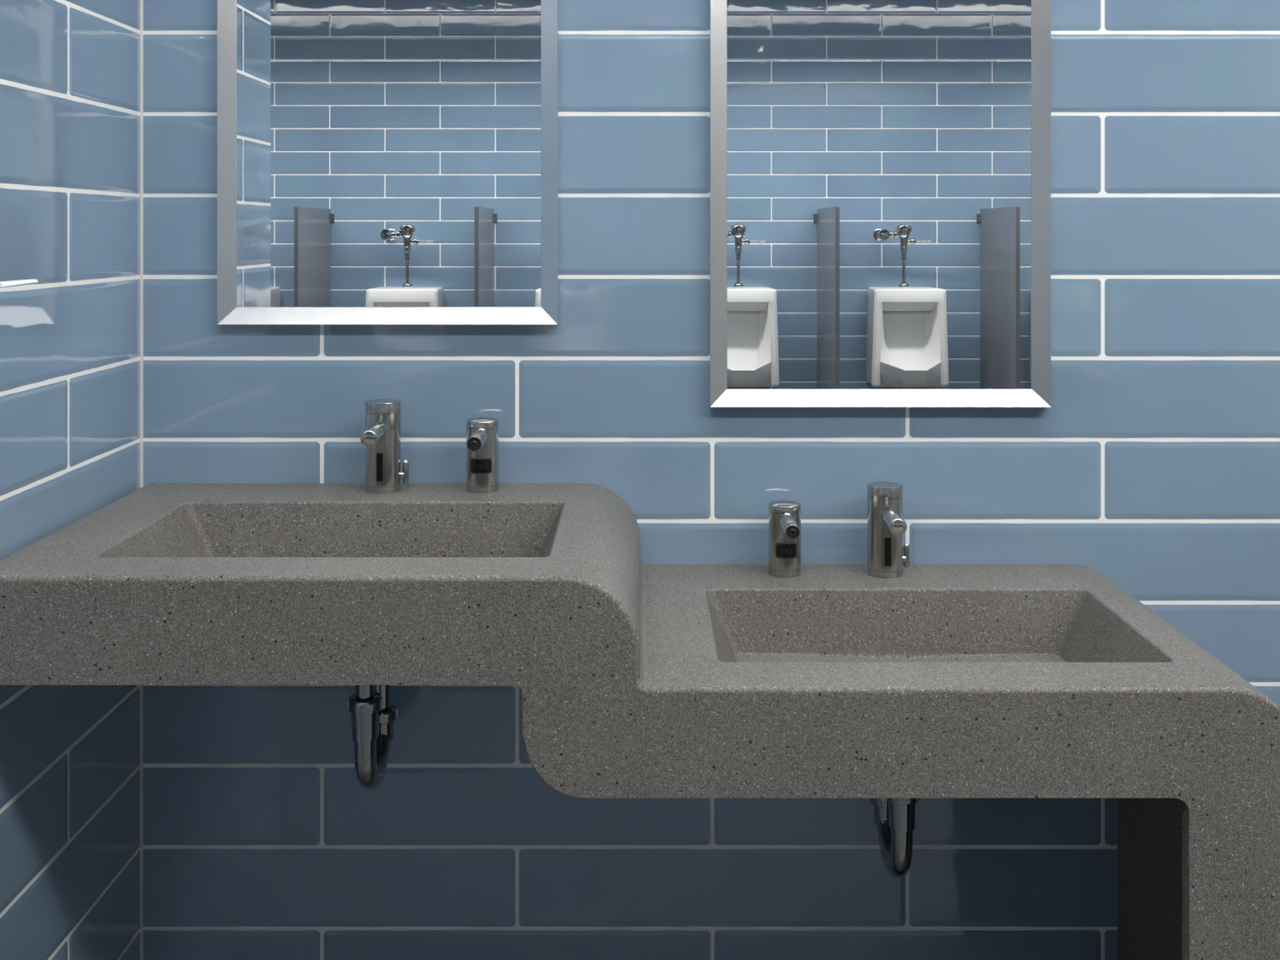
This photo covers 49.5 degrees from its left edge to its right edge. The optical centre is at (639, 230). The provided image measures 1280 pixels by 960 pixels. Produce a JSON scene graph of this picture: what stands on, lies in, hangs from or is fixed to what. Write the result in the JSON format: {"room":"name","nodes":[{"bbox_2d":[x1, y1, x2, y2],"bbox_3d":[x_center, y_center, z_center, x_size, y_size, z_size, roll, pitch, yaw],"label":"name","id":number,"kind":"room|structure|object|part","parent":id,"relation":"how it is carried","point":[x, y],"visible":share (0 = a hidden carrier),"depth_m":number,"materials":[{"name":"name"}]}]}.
{"room":"public restroom","nodes":[
{"label":"public restroom","id":0,"kind":"room"},
{"bbox_2d":[0,0,140,959],"bbox_3d":[-0.855,-0.082,1.777,0.150,2.849,0.784,0,0,0],"label":"wall","id":1,"kind":"structure","parent":0,"point":[70,69],"depth_m":1.90,"materials":[{"name":"blue tile"}]},
{"bbox_2d":[142,0,1279,959],"bbox_3d":[0.000,-0.082,2.230,6.600,2.850,0.120,0,0,0],"label":"wall","id":2,"kind":"structure","parent":0,"point":[1152,466],"depth_m":2.17,"materials":[{"name":"blue tile"}]},
{"bbox_2d":[140,0,142,959],"bbox_3d":[-0.778,-0.081,2.168,0.004,2.848,0.003,0,0,0],"label":"trim","id":3,"kind":"structure","parent":2,"relation":"attached to","point":[141,1],"depth_m":2.17,"materials":[{"name":"white tile"}]},
{"bbox_2d":[217,0,558,324],"bbox_3d":[-0.391,-0.320,2.158,0.527,0.930,0.022,0,0,0],"label":"wall mirror","id":4,"kind":"object","parent":2,"relation":"attached to","point":[380,162],"visible":1,"depth_m":2.16,"materials":[{"name":"white mirror"}]},
{"bbox_2d":[709,0,1050,407],"bbox_3d":[0.372,-0.192,2.158,0.527,0.930,0.022,0,0,0],"label":"wall mirror","id":5,"kind":"object","parent":2,"relation":"attached to","point":[880,170],"visible":1,"depth_m":2.16,"materials":[{"name":"white mirror"}]},
{"bbox_3d":[0.000,1.394,-0.591,6.840,0.100,5.763,0,0,0],"label":"floor","id":6,"kind":"structure","parent":0,"visible":0},
{"bbox_2d":[0,483,1279,959],"bbox_3d":[-0.007,0.869,1.877,1.536,0.948,0.584,0,0,0],"label":"countertop","id":7,"kind":"structure","parent":6,"relation":"on","point":[636,679],"depth_m":1.58,"materials":[{"name":"grey stone"}]},
{"bbox_2d":[93,500,566,557],"bbox_3d":[-0.386,0.447,1.853,0.558,0.104,0.351,0,0,0],"label":"basin","id":8,"kind":"object","parent":7,"relation":"in","point":[180,528],"depth_m":2.02,"materials":[{"name":"grey stone"}]},
{"bbox_2d":[347,684,397,790],"bbox_3d":[-0.391,0.666,2.059,0.060,0.294,0.221,0,0,0],"label":"trap","id":9,"kind":"object","parent":7,"relation":"hanging from","point":[374,716],"visible":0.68,"depth_m":1.97,"materials":[{"name":"silver metal"}]},
{"bbox_3d":[-0.391,0.672,2.126,0.027,0.104,0.086,0,0,0],"label":"waste arm","id":10,"kind":"part","parent":9,"relation":"part of","materials":[{"name":"silver metal"}]},
{"bbox_2d":[360,399,408,493],"bbox_3d":[-0.385,0.326,2.066,0.065,0.136,0.141,0,0,0],"label":"tap","id":11,"kind":"object","parent":7,"relation":"on","point":[381,436],"visible":1,"depth_m":2.09,"materials":[{"name":"metal"}]},
{"bbox_3d":[-0.391,0.298,2.052,0.022,0.024,0.092,0,0,0],"label":"spout","id":12,"kind":"part","parent":11,"relation":"part of","materials":[{"name":"metal"}]},
{"bbox_3d":[-0.359,0.367,2.114,0.015,0.037,0.012,0,0,0],"label":"lever","id":13,"kind":"part","parent":11,"relation":"part of","materials":[{"name":"metal"}]},
{"bbox_2d":[466,416,498,493],"bbox_3d":[-0.239,0.339,2.068,0.049,0.111,0.134,0,0,0],"label":"soap dispenser","id":14,"kind":"object","parent":7,"relation":"on","point":[482,432],"visible":1,"depth_m":2.09,"materials":[{"name":"metal"}]},
{"bbox_3d":[-0.239,0.307,2.049,0.022,0.024,0.098,0,0,0],"label":"spout","id":15,"kind":"part","parent":14,"relation":"part of","materials":[{"name":"metal"}]},
{"bbox_3d":[-0.239,0.354,2.088,0.032,0.023,0.007,0,0,0],"label":"sensor frame","id":16,"kind":"part","parent":14,"relation":"part of","materials":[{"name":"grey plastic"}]},
{"bbox_2d":[768,499,800,577],"bbox_3d":[0.220,0.466,2.068,0.049,0.111,0.134,0,0,0],"label":"soap dispenser","id":17,"kind":"object","parent":7,"relation":"on","point":[784,515],"visible":1,"depth_m":2.09,"materials":[{"name":"metal"}]},
{"bbox_3d":[0.220,0.481,2.088,0.032,0.023,0.007,0,0,0],"label":"sensor frame","id":18,"kind":"part","parent":17,"relation":"part of","materials":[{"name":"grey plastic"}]},
{"bbox_3d":[0.220,0.434,2.049,0.022,0.024,0.098,0,0,0],"label":"spout","id":19,"kind":"part","parent":17,"relation":"part of","materials":[{"name":"metal"}]},
{"bbox_2d":[866,481,909,577],"bbox_3d":[0.378,0.453,2.066,0.065,0.136,0.141,0,0,0],"label":"tap","id":20,"kind":"object","parent":7,"relation":"on","point":[886,554],"visible":1,"depth_m":2.09,"materials":[{"name":"metal"}]},
{"bbox_3d":[0.372,0.425,2.052,0.022,0.024,0.092,0,0,0],"label":"spout","id":21,"kind":"part","parent":20,"relation":"part of","materials":[{"name":"metal"}]},
{"bbox_3d":[0.403,0.494,2.114,0.015,0.037,0.012,0,0,0],"label":"lever","id":22,"kind":"part","parent":20,"relation":"part of","materials":[{"name":"metal"}]},
{"bbox_2d":[870,798,919,878],"bbox_3d":[0.372,0.794,2.059,0.060,0.292,0.221,0,0,0],"label":"trap","id":23,"kind":"object","parent":7,"relation":"hanging from","point":[894,818],"visible":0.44,"depth_m":1.97,"materials":[{"name":"silver metal"}]},
{"bbox_2d":[703,587,1176,662],"bbox_3d":[0.372,0.574,1.853,0.560,0.104,0.351,0,0,0],"label":"basin","id":24,"kind":"object","parent":7,"relation":"in","point":[741,624],"depth_m":2.02,"materials":[{"name":"grey stone"}]}
]}

